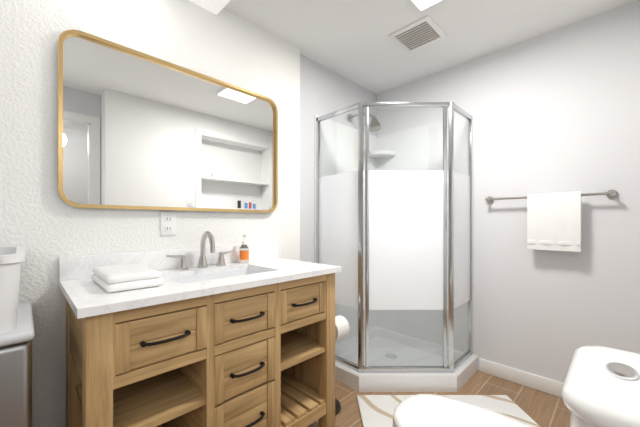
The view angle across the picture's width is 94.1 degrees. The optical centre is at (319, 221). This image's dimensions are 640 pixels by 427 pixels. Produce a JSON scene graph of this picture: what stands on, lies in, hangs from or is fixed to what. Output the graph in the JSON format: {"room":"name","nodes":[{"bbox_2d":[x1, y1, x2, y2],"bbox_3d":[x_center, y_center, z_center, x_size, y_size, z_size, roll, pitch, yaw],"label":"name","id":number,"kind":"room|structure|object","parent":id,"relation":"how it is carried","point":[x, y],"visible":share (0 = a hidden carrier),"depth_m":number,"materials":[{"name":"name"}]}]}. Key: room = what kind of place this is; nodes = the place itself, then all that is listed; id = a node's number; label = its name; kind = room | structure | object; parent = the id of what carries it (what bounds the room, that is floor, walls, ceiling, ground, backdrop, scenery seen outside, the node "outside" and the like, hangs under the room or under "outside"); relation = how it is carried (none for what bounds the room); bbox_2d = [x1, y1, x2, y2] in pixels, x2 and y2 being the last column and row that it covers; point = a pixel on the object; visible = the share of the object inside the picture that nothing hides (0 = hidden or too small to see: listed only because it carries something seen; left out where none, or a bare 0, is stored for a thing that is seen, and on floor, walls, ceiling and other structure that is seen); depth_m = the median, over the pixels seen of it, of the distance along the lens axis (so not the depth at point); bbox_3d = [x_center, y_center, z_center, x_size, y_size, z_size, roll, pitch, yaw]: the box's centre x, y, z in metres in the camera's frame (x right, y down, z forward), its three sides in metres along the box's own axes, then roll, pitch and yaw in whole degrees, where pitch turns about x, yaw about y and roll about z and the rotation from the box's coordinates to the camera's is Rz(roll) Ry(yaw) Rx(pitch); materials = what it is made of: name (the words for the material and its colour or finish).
{"room":"bathroom","nodes":[
{"label":"bathroom","id":0,"kind":"room"},
{"bbox_2d":[0,0,299,426],"bbox_3d":[-1.142,-0.060,1.206,0.140,2.320,2.690,0,0,45],"label":"wall","id":1,"kind":"structure","parent":0,"point":[44,224],"depth_m":1.26,"materials":[{"name":"white paint"}]},
{"bbox_2d":[57,29,277,212],"bbox_3d":[-0.662,-0.421,1.561,0.032,0.727,1.072,0,0,45],"label":"mirror","id":2,"kind":"object","parent":1,"relation":"attached to","point":[137,130],"visible":0.98,"depth_m":1.43,"materials":[{"name":"gold metal"}]},
{"bbox_2d":[160,212,175,234],"bbox_3d":[-0.756,0.008,1.486,0.008,0.116,0.072,0,0,45],"label":"electrical outlet","id":3,"kind":"object","parent":1,"relation":"attached to","point":[167,223],"visible":1,"depth_m":1.48,"materials":[{"name":"white plastic"}]},
{"bbox_2d":[300,54,376,262],"bbox_3d":[0.186,-0.060,2.562,0.100,2.320,1.105,0,0,45],"label":"wall","id":4,"kind":"structure","parent":0,"point":[324,90],"depth_m":2.25,"materials":[{"name":"white paint"}]},
{"bbox_2d":[281,370,569,426],"bbox_3d":[0.521,1.125,0.324,3.740,0.050,3.795,0,0,45],"label":"floor","id":5,"kind":"structure","parent":0,"point":[541,408],"depth_m":1.86,"materials":[{"name":"brown wood"}]},
{"bbox_2d":[0,246,34,426],"bbox_3d":[-1.149,0.594,0.767,0.440,1.012,0.590,0,0,45],"label":"hamper","id":6,"kind":"object","parent":5,"relation":"on","point":[17,333],"visible":1,"depth_m":0.80,"materials":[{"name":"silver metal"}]},
{"bbox_2d":[59,231,341,426],"bbox_3d":[-0.463,0.573,1.375,0.572,1.054,1.080,0,0,45],"label":"bathroom vanity","id":7,"kind":"object","parent":5,"relation":"on","point":[242,335],"visible":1,"depth_m":1.16,"materials":[{"name":"brown wood"}]},
{"bbox_2d":[91,263,163,292],"bbox_3d":[-0.743,0.205,1.138,0.320,0.056,0.170,0,0,45],"label":"folded towel","id":8,"kind":"object","parent":7,"relation":"on","point":[119,278],"depth_m":1.05,"materials":[{"name":"white fabric"}]},
{"bbox_2d":[166,231,234,270],"bbox_3d":[-0.570,0.140,1.503,0.153,0.188,0.351,0,0,45],"label":"faucet","id":9,"kind":"object","parent":7,"relation":"on","point":[202,265],"depth_m":1.52,"materials":[{"name":"silver metal"}]},
{"bbox_2d":[239,234,248,263],"bbox_3d":[-0.432,0.153,1.704,0.061,0.162,0.053,0,0,45],"label":"soap dispenser","id":10,"kind":"object","parent":7,"relation":"on","point":[243,250],"depth_m":1.69,"materials":[{"name":"orange plastic"}]},
{"bbox_2d":[335,315,348,414],"bbox_3d":[0.057,0.817,1.796,0.190,0.565,0.271,0,0,45],"label":"toilet paper stand","id":11,"kind":"object","parent":5,"relation":"on","point":[341,327],"visible":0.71,"depth_m":1.79,"materials":[{"name":"white paper"}]},
{"bbox_2d":[314,102,477,391],"bbox_3d":[0.555,0.090,2.227,0.891,2.020,0.851,0,0,45],"label":"shower","id":12,"kind":"object","parent":5,"relation":"on","point":[394,225],"visible":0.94,"depth_m":2.00,"materials":[{"name":"clear glass"}]},
{"bbox_2d":[357,395,539,426],"bbox_3d":[0.700,1.091,1.620,0.940,0.016,0.500,0,0,0],"label":"bath mat","id":13,"kind":"object","parent":5,"relation":"on","point":[376,410],"visible":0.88,"depth_m":1.75,"materials":[{"name":"white fabric"}]},
{"bbox_2d":[393,345,639,426],"bbox_3d":[0.558,0.723,0.857,0.727,0.755,0.430,0,0,45],"label":"toilet","id":14,"kind":"object","parent":5,"relation":"on","point":[601,387],"visible":1,"depth_m":0.72,"materials":[{"name":"white ceramic"}]},
{"bbox_2d":[224,0,636,93],"bbox_3d":[0.521,-1.245,0.324,3.740,0.050,3.795,0,0,45],"label":"ceiling","id":15,"kind":"structure","parent":0,"point":[353,41],"depth_m":1.86,"materials":[{"name":"white paint"}]},
{"bbox_2d":[188,0,229,14],"bbox_3d":[-0.862,-1.187,1.088,0.418,0.064,1.220,0,0,45],"label":"soffit light","id":16,"kind":"object","parent":15,"relation":"attached to","point":[215,7],"visible":1,"depth_m":1.58,"materials":[{"name":"white"}]},
{"bbox_2d":[389,15,446,52],"bbox_3d":[0.638,-1.210,1.944,0.270,0.019,0.270,0,0,45],"label":"ceiling vent","id":17,"kind":"object","parent":15,"relation":"in","point":[420,33],"visible":1,"depth_m":1.92,"materials":[{"name":"white"}]},
{"bbox_2d":[409,0,441,11],"bbox_3d":[0.573,-1.206,1.478,0.320,0.025,0.320,0,0,45],"label":"ceiling light panel","id":18,"kind":"object","parent":15,"relation":"attached to","point":[420,5],"visible":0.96,"depth_m":1.63,"materials":[{"name":"white plastic"}]},
{"bbox_2d":[377,0,639,382],"bbox_3d":[1.322,-0.060,2.135,2.110,2.320,0.100,0,0,45],"label":"wall","id":19,"kind":"structure","parent":0,"point":[556,111],"depth_m":1.90,"materials":[{"name":"white paint"}]},
{"bbox_2d":[480,358,563,397],"bbox_3d":[1.482,1.052,1.892,0.862,0.095,0.017,0,0,45],"label":"baseboard","id":20,"kind":"structure","parent":19,"relation":"attached to","point":[539,383],"depth_m":1.99,"materials":[{"name":"white wood"}]},
{"bbox_2d":[485,190,617,251],"bbox_3d":[1.420,-0.004,1.900,0.678,0.359,0.092,0,0,45],"label":"towel rail","id":21,"kind":"object","parent":19,"relation":"attached to","point":[553,221],"visible":1,"depth_m":1.82,"materials":[{"name":"white fabric"}]},
{"bbox_2d":[527,191,581,251],"bbox_3d":[1.446,-0.003,1.848,0.261,0.356,0.055,0,0,45],"label":"hanging towel","id":22,"kind":"object","parent":21,"relation":"hanging from","point":[553,219],"depth_m":1.82,"materials":[{"name":"white fabric"}]}
]}

